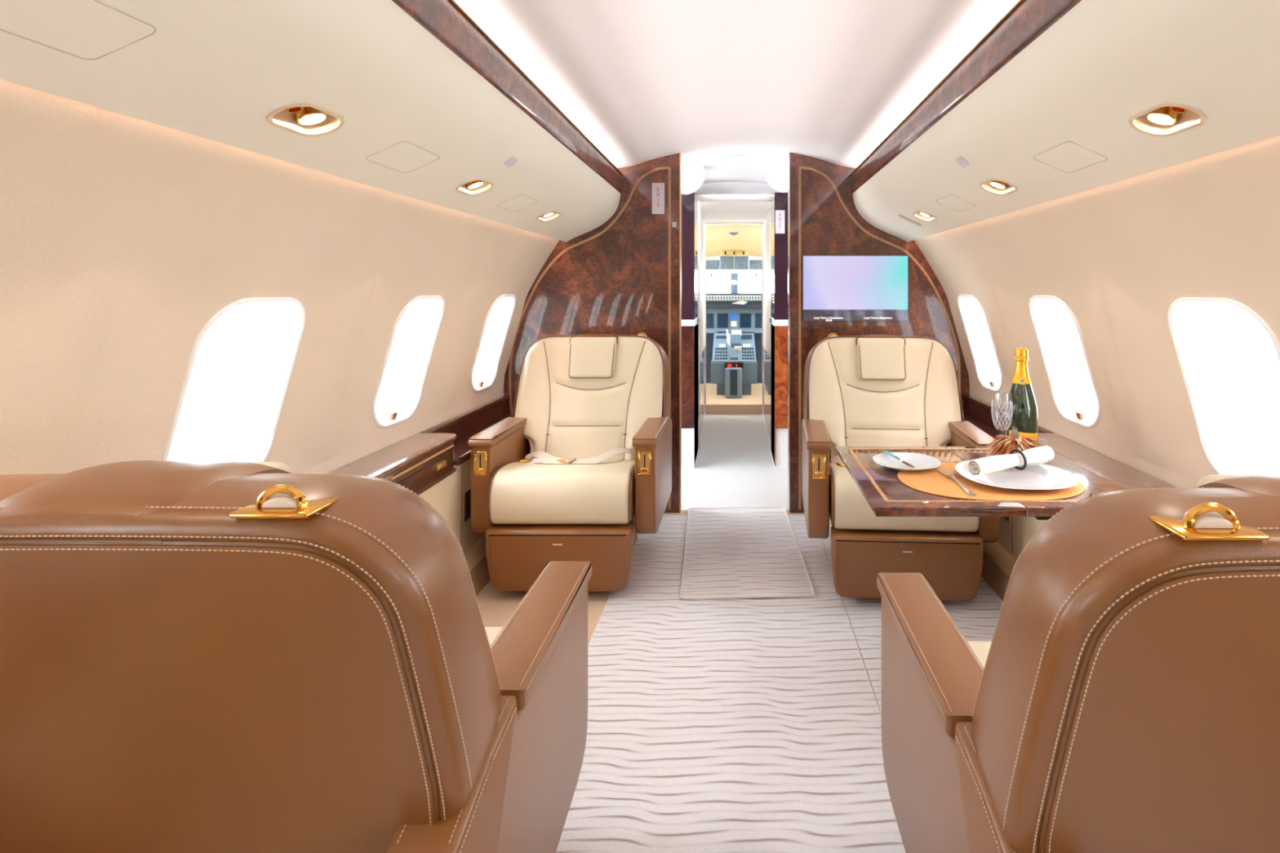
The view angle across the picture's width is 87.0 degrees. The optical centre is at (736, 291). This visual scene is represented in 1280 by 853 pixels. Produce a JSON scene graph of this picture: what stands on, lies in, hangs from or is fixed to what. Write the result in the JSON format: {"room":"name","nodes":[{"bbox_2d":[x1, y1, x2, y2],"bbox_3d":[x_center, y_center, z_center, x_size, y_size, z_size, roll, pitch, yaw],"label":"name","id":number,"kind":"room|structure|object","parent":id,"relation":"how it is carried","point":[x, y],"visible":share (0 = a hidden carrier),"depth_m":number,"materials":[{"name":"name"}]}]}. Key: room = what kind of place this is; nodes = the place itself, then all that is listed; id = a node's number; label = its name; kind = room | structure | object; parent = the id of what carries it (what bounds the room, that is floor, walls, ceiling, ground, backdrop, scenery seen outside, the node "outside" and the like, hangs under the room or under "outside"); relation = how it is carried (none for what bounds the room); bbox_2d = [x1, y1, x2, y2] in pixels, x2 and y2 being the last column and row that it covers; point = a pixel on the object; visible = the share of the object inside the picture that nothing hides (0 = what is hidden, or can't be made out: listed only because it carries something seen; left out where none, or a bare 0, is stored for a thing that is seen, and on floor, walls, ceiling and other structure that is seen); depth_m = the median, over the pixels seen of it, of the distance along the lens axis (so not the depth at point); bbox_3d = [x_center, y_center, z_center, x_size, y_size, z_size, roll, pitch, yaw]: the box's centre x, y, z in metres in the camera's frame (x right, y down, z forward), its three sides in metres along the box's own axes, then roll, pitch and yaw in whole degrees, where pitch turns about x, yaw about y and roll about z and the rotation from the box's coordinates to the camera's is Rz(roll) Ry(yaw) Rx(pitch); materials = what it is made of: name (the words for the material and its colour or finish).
{"room":"aircraft cabin","nodes":[
{"label":"aircraft cabin","id":0,"kind":"room"},
{"bbox_2d":[0,79,559,475],"bbox_3d":[-0.591,0.165,0.725,1.181,1.980,5.530,0,0,0],"label":"wall","id":1,"kind":"structure","parent":0,"point":[122,237],"depth_m":1.25,"materials":[{"name":"fabric"}]},
{"bbox_2d":[160,297,305,462],"bbox_3d":[-1.186,0.236,1.515,0.259,0.446,0.336,0,0,0],"label":"window","id":2,"kind":"structure","parent":1,"relation":"in","point":[244,401],"depth_m":1.64,"materials":[{"name":"white glass"}]},
{"bbox_2d":[266,102,344,136],"bbox_3d":[-0.754,-0.310,1.170,0.078,0.056,0.151,0,0,0],"label":"light","id":3,"kind":"object","parent":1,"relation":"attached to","point":[305,119],"visible":0.8,"depth_m":1.18,"materials":[{"name":"gold metal"}]},
{"bbox_2d":[0,0,620,242],"bbox_3d":[-0.728,-0.392,0.685,0.280,0.286,5.410,0,0,0],"label":"panel","id":4,"kind":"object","parent":1,"relation":"attached to","point":[420,123],"depth_m":1.10,"materials":[{"name":"beige plastic"}]},
{"bbox_2d":[327,433,456,495],"bbox_3d":[-1.096,0.588,0.220,0.158,0.135,4.480,0,0,0],"label":"ledge","id":5,"kind":"object","parent":1,"relation":"attached to","point":[418,462],"visible":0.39,"depth_m":2.17,"materials":[{"name":"brown wood"}]},
{"bbox_2d":[372,295,444,427],"bbox_3d":[-1.186,0.236,2.305,0.259,0.446,0.336,0,0,0],"label":"window","id":6,"kind":"structure","parent":1,"relation":"in","point":[398,390],"depth_m":2.43,"materials":[{"name":"white glass"}]},
{"bbox_2d":[418,458,489,595],"bbox_3d":[-1.065,0.885,0.680,0.210,0.480,5.400,0,0,0],"label":"panel","id":7,"kind":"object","parent":1,"relation":"attached to","point":[446,496],"depth_m":2.49,"materials":[{"name":"beige leather"}]},
{"bbox_2d":[418,394,511,465],"bbox_3d":[-1.097,0.583,2.921,0.158,0.120,0.918,0,0,0],"label":"ledge","id":8,"kind":"object","parent":7,"relation":"on","point":[465,425],"visible":0.51,"depth_m":2.89,"materials":[{"name":"brown wood"}]},
{"bbox_2d":[464,488,471,521],"bbox_3d":[-1.032,0.820,2.565,0.008,0.110,0.070,0,0,0],"label":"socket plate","id":9,"kind":"object","parent":1,"relation":"attached to","point":[468,494],"visible":0.62,"depth_m":2.55,"materials":[{"name":"brown plastic"}]},
{"bbox_2d":[455,177,493,195],"bbox_3d":[-0.754,-0.310,1.920,0.078,0.056,0.151,0,0,0],"label":"light","id":10,"kind":"object","parent":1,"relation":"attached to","point":[476,186],"visible":0.71,"depth_m":1.94,"materials":[{"name":"gold metal"}]},
{"bbox_2d":[470,294,515,392],"bbox_3d":[-1.186,0.236,3.095,0.259,0.446,0.336,0,0,0],"label":"window","id":11,"kind":"structure","parent":1,"relation":"in","point":[498,318],"depth_m":3.23,"materials":[{"name":"white glass"}]},
{"bbox_2d":[391,0,622,193],"bbox_3d":[-0.589,-0.545,0.682,0.023,0.100,5.405,0,0,0],"label":"trim","id":12,"kind":"structure","parent":1,"relation":"attached to","point":[445,20],"depth_m":1.64,"materials":[{"name":"brown wood"}]},
{"bbox_2d":[504,156,517,167],"bbox_3d":[-0.643,-0.368,1.900,0.026,0.025,0.052,0,0,0],"label":"placard","id":13,"kind":"object","parent":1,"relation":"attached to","point":[511,161],"visible":1,"depth_m":1.90,"materials":[{"name":"white plastic"}]},
{"bbox_2d":[536,210,560,222],"bbox_3d":[-0.754,-0.310,2.670,0.078,0.056,0.151,0,0,0],"label":"light","id":14,"kind":"object","parent":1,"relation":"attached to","point":[549,215],"visible":0.61,"depth_m":2.71,"materials":[{"name":"gold"}]},
{"bbox_2d":[475,414,881,714],"bbox_3d":[0.000,1.154,1.980,2.600,0.062,8.200,0,0,0],"label":"floor","id":15,"kind":"structure","parent":0,"point":[734,467],"depth_m":3.96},
{"bbox_2d":[0,460,591,852],"bbox_3d":[-0.635,0.653,1.013,0.694,0.931,0.776,0,0,0],"label":"seat","id":16,"kind":"object","parent":15,"relation":"on","point":[197,656],"visible":1,"depth_m":0.69,"materials":[{"name":"brown leather"}]},
{"bbox_2d":[484,626,503,646],"bbox_3d":[-0.635,0.755,1.138,0.504,0.184,0.496,0,0,0],"label":"seat cushion","id":17,"kind":"object","parent":16,"relation":"on","point":[492,633],"depth_m":1.29,"materials":[{"name":"beige leather"}]},
{"bbox_2d":[467,332,671,591],"bbox_3d":[-0.640,0.655,2.765,0.694,0.925,0.772,0,0,0],"label":"seat","id":18,"kind":"object","parent":15,"relation":"on","point":[580,467],"visible":1,"depth_m":2.52,"materials":[{"name":"beige leather"}]},
{"bbox_2d":[488,463,508,519],"bbox_3d":[-0.894,0.755,2.646,0.007,0.171,0.476,0,0,0],"label":"cushion","id":19,"kind":"object","parent":18,"relation":"on","point":[494,472],"depth_m":2.42,"materials":[{"name":"beige leather"}]},
{"bbox_2d":[489,459,634,524],"bbox_3d":[-0.640,0.755,2.642,0.504,0.184,0.496,0,0,0],"label":"seat cushion","id":20,"kind":"object","parent":18,"relation":"on","point":[522,491],"depth_m":2.41,"materials":[{"name":"beige leather"}]},
{"bbox_2d":[514,336,663,459],"bbox_3d":[-0.640,0.488,2.879,0.634,0.579,0.263,0,0,0],"label":"cushion","id":21,"kind":"object","parent":18,"relation":"on","point":[576,397],"depth_m":2.90,"materials":[{"name":"beige leather"}]},
{"bbox_2d":[629,468,634,520],"bbox_3d":[-0.386,0.755,2.646,0.007,0.171,0.476,0,0,0],"label":"cushion","id":22,"kind":"object","parent":18,"relation":"on","point":[631,470],"depth_m":2.44,"materials":[{"name":"beige leather"}]},
{"bbox_2d":[681,192,699,468],"bbox_3d":[-0.609,0.247,4.438,0.698,1.749,0.505,0,0,0],"label":"door frame","id":23,"kind":"structure","parent":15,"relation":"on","point":[690,203],"depth_m":4.24,"materials":[{"name":"brown wood"}]},
{"bbox_2d":[681,316,699,325],"bbox_3d":[-0.609,0.200,4.438,0.698,0.039,0.505,0,0,0],"label":"countertop","id":24,"kind":"structure","parent":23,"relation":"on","point":[684,322],"depth_m":4.19,"materials":[{"name":"white"}]},
{"bbox_2d":[555,515,905,852],"bbox_3d":[-0.043,1.122,0.655,0.853,0.006,5.350,0,0,0],"label":"carpet","id":25,"kind":"object","parent":15,"relation":"on","point":[753,725],"visible":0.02,"depth_m":1.72,"materials":[{"name":"white carpet"}]},
{"bbox_2d":[680,506,815,599],"bbox_3d":[0.021,1.111,2.915,0.499,0.013,0.994,0,0,-2],"label":"entrance mat","id":26,"kind":"object","parent":25,"relation":"on","point":[748,553],"visible":1,"depth_m":2.79,"materials":[{"name":"carpet"}]},
{"bbox_2d":[769,192,787,468],"bbox_3d":[0.595,0.247,4.438,0.726,1.749,0.505,0,0,0],"label":"door frame","id":27,"kind":"structure","parent":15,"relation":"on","point":[779,242],"depth_m":4.24,"materials":[{"name":"red wood"}]},
{"bbox_2d":[769,316,787,325],"bbox_3d":[0.595,0.200,4.438,0.726,0.039,0.505,0,0,0],"label":"countertop","id":28,"kind":"structure","parent":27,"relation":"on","point":[774,322],"depth_m":4.19,"materials":[{"name":"white"}]},
{"bbox_2d":[775,209,784,233],"bbox_3d":[0.275,-0.440,4.231,0.060,0.148,0.006,0,0,0],"label":"exit sign","id":29,"kind":"object","parent":27,"relation":"attached to","point":[780,214],"visible":1,"depth_m":4.23,"materials":[{"name":"white plastic"}]},
{"bbox_2d":[821,517,1003,713],"bbox_3d":[0.692,1.123,0.655,0.616,0.005,5.350,0,0,0],"label":"carpet","id":30,"kind":"object","parent":15,"relation":"on","point":[976,619],"visible":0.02,"depth_m":2.28,"materials":[{"name":"beige carpet"}]},
{"bbox_2d":[801,333,999,601],"bbox_3d":[0.617,0.655,2.700,0.694,0.925,0.772,0,0,4],"label":"seat","id":31,"kind":"object","parent":30,"relation":"on","point":[866,390],"visible":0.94,"depth_m":2.70,"materials":[{"name":"beige leather"}]},
{"bbox_2d":[829,467,833,525],"bbox_3d":[0.356,0.755,2.596,0.007,0.171,0.476,0,0,4],"label":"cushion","id":32,"kind":"object","parent":31,"relation":"on","point":[831,469],"depth_m":2.40,"materials":[{"name":"beige leather"}]},
{"bbox_2d":[808,337,961,462],"bbox_3d":[0.624,0.488,2.813,0.634,0.579,0.263,0,0,3],"label":"cushion","id":33,"kind":"object","parent":31,"relation":"on","point":[865,391],"depth_m":2.85,"materials":[{"name":"beige leather"}]},
{"bbox_2d":[829,462,979,532],"bbox_3d":[0.610,0.755,2.576,0.504,0.184,0.496,0,0,3],"label":"seat cushion","id":34,"kind":"object","parent":31,"relation":"on","point":[850,511],"depth_m":2.34,"materials":[{"name":"beige leather"}]},
{"bbox_2d":[876,473,1279,852],"bbox_3d":[0.615,0.653,0.958,0.694,0.931,0.776,0,0,0],"label":"seat","id":35,"kind":"object","parent":30,"relation":"on","point":[1124,695],"visible":1,"depth_m":0.64,"materials":[{"name":"brown leather"}]},
{"bbox_2d":[967,641,991,667],"bbox_3d":[0.615,0.755,1.083,0.504,0.184,0.496,0,0,0],"label":"seat cushion","id":36,"kind":"object","parent":35,"relation":"on","point":[981,649],"depth_m":1.23,"materials":[{"name":"beige leather"}]},
{"bbox_2d":[697,200,706,450],"bbox_3d":[-0.525,0.235,5.395,0.530,1.780,1.390,0,0,0],"label":"wall","id":37,"kind":"structure","parent":0,"point":[702,227],"depth_m":5.43,"materials":[{"name":"white paint"}]},
{"bbox_2d":[706,224,761,257],"bbox_3d":[0.000,-0.545,6.990,2.400,0.660,1.820,0,0,0],"label":"ceiling","id":38,"kind":"structure","parent":0,"point":[718,238],"depth_m":6.74,"materials":[{"name":"beige"}]},
{"bbox_2d":[706,250,761,276],"bbox_3d":[0.000,-0.292,7.213,0.905,0.264,0.565,0,0,0],"label":"panel","id":39,"kind":"object","parent":38,"relation":"attached to","point":[726,259],"visible":0.77,"depth_m":6.95,"materials":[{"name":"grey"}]},
{"bbox_2d":[728,231,739,235],"bbox_3d":[-0.026,-0.604,6.555,0.116,0.099,0.120,0,0,0],"label":"ceiling vent","id":40,"kind":"object","parent":38,"relation":"in","point":[732,233],"visible":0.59,"depth_m":6.57,"materials":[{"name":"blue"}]},
{"bbox_2d":[706,382,761,414],"bbox_3d":[0.000,1.110,7.340,2.400,0.150,2.520,0,0,0],"label":"floor","id":41,"kind":"structure","parent":0,"point":[716,404],"depth_m":6.18,"materials":[{"name":"carpet"}]},
{"bbox_2d":[725,367,742,398],"bbox_3d":[-0.029,0.890,6.482,0.161,0.287,0.096,0,0,0],"label":"equipment box","id":42,"kind":"object","parent":41,"relation":"on","point":[733,375],"visible":1,"depth_m":6.44,"materials":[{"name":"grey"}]},
{"bbox_2d":[711,329,757,395],"bbox_3d":[-0.026,0.718,6.860,0.461,0.635,0.646,0,0,0],"label":"pedestal","id":43,"kind":"object","parent":41,"relation":"on","point":[735,348],"visible":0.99,"depth_m":6.65,"materials":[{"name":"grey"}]},
{"bbox_2d":[706,307,761,333],"bbox_3d":[0.018,0.317,7.220,1.116,0.274,0.080,0,0,0],"label":"panel","id":44,"kind":"object","parent":43,"relation":"attached to","point":[718,320],"visible":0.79,"depth_m":7.19,"materials":[{"name":"blue"}]},
{"bbox_2d":[698,200,771,201],"bbox_3d":[0.000,-0.853,4.815,2.520,0.045,2.770,0,0,0],"label":"ceiling","id":45,"kind":"structure","parent":0,"point":[699,200],"depth_m":6.09,"materials":[{"name":"white plastic"}]},
{"bbox_2d":[453,0,1018,183],"bbox_3d":[0.000,-0.647,1.200,1.370,0.155,6.440,0,0,0],"label":"ceiling","id":46,"kind":"structure","parent":0,"point":[703,81],"depth_m":2.02,"materials":[{"name":"white"}]},
{"bbox_2d":[681,164,706,194],"bbox_3d":[-0.279,-0.660,3.819,0.210,0.205,0.167,0,0,-42],"label":"dome light","id":47,"kind":"object","parent":46,"relation":"attached to","point":[693,177],"visible":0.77,"depth_m":3.78,"materials":[{"name":"white plastic"}]},
{"bbox_2d":[764,164,787,192],"bbox_3d":[0.260,-0.672,3.819,0.210,0.205,0.167,0,0,42],"label":"dome light","id":48,"kind":"object","parent":46,"relation":"attached to","point":[776,175],"visible":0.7,"depth_m":3.79,"materials":[{"name":"white plastic"}]},
{"bbox_2d":[503,152,969,513],"bbox_3d":[0.000,0.207,3.402,2.387,1.836,0.049,0,0,0],"label":"wall","id":49,"kind":"structure","parent":0,"point":[623,275],"depth_m":3.38,"materials":[{"name":"brown wood"}]},
{"bbox_2d":[652,182,664,213],"bbox_3d":[-0.397,-0.470,3.376,0.064,0.158,0.006,0,0,0],"label":"exit sign","id":50,"kind":"object","parent":49,"relation":"attached to","point":[658,188],"visible":1,"depth_m":3.37,"materials":[{"name":"white plastic"}]},
{"bbox_2d":[802,255,908,321],"bbox_3d":[0.602,-0.015,3.376,0.537,0.335,0.007,0,0,0],"label":"monitor","id":51,"kind":"object","parent":49,"relation":"attached to","point":[836,288],"visible":1,"depth_m":3.37,"materials":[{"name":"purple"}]},
{"bbox_2d":[693,182,787,224],"bbox_3d":[0.000,-0.668,5.272,2.192,0.114,1.695,0,0,0],"label":"ceiling","id":52,"kind":"structure","parent":0,"point":[736,206],"depth_m":4.79,"materials":[{"name":"white plastic"}]},
{"bbox_2d":[761,208,770,438],"bbox_3d":[0.496,0.235,5.395,0.531,1.780,1.390,0,0,0],"label":"wall","id":53,"kind":"structure","parent":0,"point":[766,227],"depth_m":5.58,"materials":[{"name":"white"}]},
{"bbox_2d":[914,134,1279,488],"bbox_3d":[0.591,0.165,0.725,1.181,1.980,5.530,0,0,0],"label":"wall","id":54,"kind":"structure","parent":0,"point":[1118,254],"depth_m":1.80,"materials":[{"name":"fabric"}]},
{"bbox_2d":[897,214,921,226],"bbox_3d":[0.743,-0.304,2.860,0.100,0.050,0.032,0,0,0],"label":"outlet","id":55,"kind":"object","parent":54,"relation":"attached to","point":[900,215],"visible":1,"depth_m":2.85,"materials":[{"name":"beige"}]},
{"bbox_2d":[912,210,937,222],"bbox_3d":[0.754,-0.310,2.670,0.078,0.056,0.151,0,0,0],"label":"light","id":56,"kind":"object","parent":54,"relation":"attached to","point":[923,215],"visible":0.69,"depth_m":2.70,"materials":[{"name":"gold"}]},
{"bbox_2d":[955,155,968,167],"bbox_3d":[0.643,-0.368,1.900,0.026,0.025,0.052,0,0,0],"label":"placard","id":57,"kind":"object","parent":54,"relation":"attached to","point":[961,161],"visible":1,"depth_m":1.90,"materials":[{"name":"white plastic"}]},
{"bbox_2d":[850,0,1081,193],"bbox_3d":[0.589,-0.545,0.682,0.023,0.100,5.405,0,0,0],"label":"trim","id":58,"kind":"structure","parent":54,"relation":"attached to","point":[1027,20],"depth_m":1.64,"materials":[{"name":"brown wood"}]},
{"bbox_2d":[957,294,1003,392],"bbox_3d":[1.186,0.236,3.095,0.259,0.446,0.336,0,0,0],"label":"window","id":59,"kind":"structure","parent":54,"relation":"in","point":[975,319],"depth_m":3.23,"materials":[{"name":"white glass"}]},
{"bbox_2d":[979,177,1017,195],"bbox_3d":[0.754,-0.310,1.920,0.078,0.056,0.151,0,0,0],"label":"light","id":60,"kind":"object","parent":54,"relation":"attached to","point":[996,186],"visible":0.7,"depth_m":1.94,"materials":[{"name":"gold metal"}]},
{"bbox_2d":[1002,516,1008,521],"bbox_3d":[1.032,0.820,2.565,0.008,0.110,0.070,0,0,0],"label":"socket plate","id":61,"kind":"object","parent":54,"relation":"attached to","point":[1006,518],"visible":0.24,"depth_m":2.53,"materials":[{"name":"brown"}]},
{"bbox_2d":[981,516,1048,602],"bbox_3d":[1.065,0.885,0.680,0.210,0.480,5.400,0,0,0],"label":"wall panel","id":62,"kind":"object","parent":54,"relation":"attached to","point":[1000,557],"depth_m":2.49,"materials":[{"name":"beige leather"}]},
{"bbox_2d":[963,394,1054,439],"bbox_3d":[1.097,0.583,2.921,0.158,0.120,0.918,0,0,0],"label":"ledge","id":63,"kind":"object","parent":62,"relation":"on","point":[978,412],"visible":0.35,"depth_m":3.10,"materials":[{"name":"brown wood"}]},
{"bbox_2d":[1028,295,1101,427],"bbox_3d":[1.186,0.236,2.305,0.259,0.446,0.336,0,0,0],"label":"window","id":64,"kind":"structure","parent":54,"relation":"in","point":[1073,388],"depth_m":2.44,"materials":[{"name":"white glass"}]},
{"bbox_2d":[853,0,1279,241],"bbox_3d":[0.728,-0.392,0.685,0.280,0.286,5.410,0,0,0],"label":"panel","id":65,"kind":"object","parent":54,"relation":"attached to","point":[1052,122],"depth_m":1.28,"materials":[{"name":"beige plastic"}]},
{"bbox_2d":[1037,433,1176,489],"bbox_3d":[1.096,0.588,0.220,0.158,0.135,4.480,0,0,0],"label":"ledge","id":66,"kind":"object","parent":54,"relation":"attached to","point":[1126,477],"visible":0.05,"depth_m":2.01,"materials":[{"name":"brown wood"}]},
{"bbox_2d":[835,446,1127,519],"bbox_3d":[0.672,0.555,1.893,0.695,0.087,0.625,0,0,0],"label":"folding table","id":67,"kind":"object","parent":66,"relation":"attached to","point":[881,486],"visible":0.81,"depth_m":1.71,"materials":[{"name":"brown wood"}]},
{"bbox_2d":[897,462,1084,501],"bbox_3d":[0.680,0.511,1.805,0.476,0.002,0.360,0,0,0],"label":"place mat","id":68,"kind":"object","parent":67,"relation":"on","point":[931,481],"visible":0.65,"depth_m":1.71,"materials":[{"name":"orange leather"}]},
{"bbox_2d":[872,452,941,471],"bbox_3d":[0.495,0.502,1.945,0.192,0.018,0.192,0,0,0],"label":"plate","id":69,"kind":"object","parent":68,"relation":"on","point":[922,462],"visible":0.98,"depth_m":1.97,"materials":[{"name":"white ceramic"}]},
{"bbox_2d":[882,450,915,468],"bbox_3d":[0.477,0.495,1.963,0.017,0.018,0.146,0,0,-24],"label":"butter knife","id":70,"kind":"object","parent":69,"relation":"on","point":[886,452],"visible":0.99,"depth_m":1.97,"materials":[{"name":"silver metal"}]},
{"bbox_2d":[937,470,976,496],"bbox_3d":[0.583,0.505,1.771,0.026,0.009,0.238,0,0,0],"label":"fork","id":71,"kind":"object","parent":68,"relation":"on","point":[945,473],"visible":1,"depth_m":1.76,"materials":[{"name":"silver metal"}]},
{"bbox_2d":[954,459,1077,489],"bbox_3d":[0.748,0.499,1.800,0.296,0.018,0.296,0,0,0],"label":"plate","id":72,"kind":"object","parent":68,"relation":"on","point":[1041,476],"visible":0.84,"depth_m":1.79,"materials":[{"name":"white ceramic"}]},
{"bbox_2d":[968,445,1054,475],"bbox_3d":[0.746,0.460,1.807,0.249,0.064,0.052,0,0,-19],"label":"napkin","id":73,"kind":"object","parent":72,"relation":"on","point":[1039,455],"visible":0.98,"depth_m":1.78,"materials":[{"name":"beige fabric"}]},
{"bbox_2d":[983,426,1044,470],"bbox_3d":[0.788,0.441,1.894,0.175,0.108,0.147,0,0,-43],"label":"napkin ring","id":74,"kind":"object","parent":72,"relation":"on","point":[1013,444],"visible":0.88,"depth_m":1.88,"materials":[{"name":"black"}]},
{"bbox_2d":[1010,426,1020,439],"bbox_3d":[0.798,0.408,1.905,0.028,0.043,0.020,0,0,0],"label":"flower","id":75,"kind":"object","parent":74,"relation":"on","point":[1015,435],"depth_m":1.90,"materials":[{"name":"brown plant"}]},
{"bbox_2d":[991,400,1013,431],"bbox_3d":[0.796,0.408,2.000,0.068,0.208,0.068,0,0,0],"label":"champagne flute","id":76,"kind":"object","parent":67,"relation":"on","point":[1011,406],"visible":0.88,"depth_m":1.99,"materials":[{"name":"clear glass"}]},
{"bbox_2d":[1005,347,1037,454],"bbox_3d":[0.880,0.344,2.060,0.092,0.336,0.093,0,0,0],"label":"champagne bottle","id":77,"kind":"object","parent":67,"relation":"on","point":[1024,417],"visible":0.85,"depth_m":2.03,"materials":[{"name":"green glass"}]},
{"bbox_2d":[1128,102,1207,136],"bbox_3d":[0.754,-0.310,1.170,0.078,0.056,0.151,0,0,0],"label":"light","id":78,"kind":"object","parent":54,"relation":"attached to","point":[1162,119],"visible":0.8,"depth_m":1.18,"materials":[{"name":"gold metal"}]},
{"bbox_2d":[1168,297,1279,474],"bbox_3d":[1.186,0.236,1.515,0.259,0.446,0.336,0,0,0],"label":"window","id":79,"kind":"structure","parent":54,"relation":"in","point":[1238,433],"depth_m":1.64,"materials":[{"name":"white glass"}]},
{"bbox_3d":[0.000,0.125,7.340,2.400,2.000,2.520,0,0,0],"label":"wall","id":80,"kind":"structure","parent":0,"visible":0},
{"bbox_2d":[706,222,763,382],"bbox_3d":[0.000,0.125,7.530,2.300,2.000,0.140,0,0,0],"label":"cockpit","id":81,"kind":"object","parent":80,"relation":"in","point":[734,273],"depth_m":7.50,"materials":[{"name":"white plastic"}]},
{"bbox_2d":[706,293,761,307],"bbox_3d":[0.018,0.099,7.227,1.024,0.155,0.466,0,0,0],"label":"glareshield","id":82,"kind":"object","parent":81,"relation":"attached to","point":[713,300],"visible":0.62,"depth_m":7.06,"materials":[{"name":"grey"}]},
{"bbox_2d":[732,300,746,304],"bbox_3d":[0.032,0.118,6.945,0.160,0.041,0.070,0,0,0],"label":"paper chart","id":83,"kind":"object","parent":82,"relation":"attached to","point":[741,302],"visible":1,"depth_m":6.94,"materials":[{"name":"white paper"}]},
{"bbox_2d":[731,280,736,284],"bbox_3d":[-0.030,-0.097,7.418,0.060,0.050,0.075,0,0,0],"label":"compass","id":84,"kind":"object","parent":81,"relation":"attached to","point":[733,282],"visible":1,"depth_m":7.38,"materials":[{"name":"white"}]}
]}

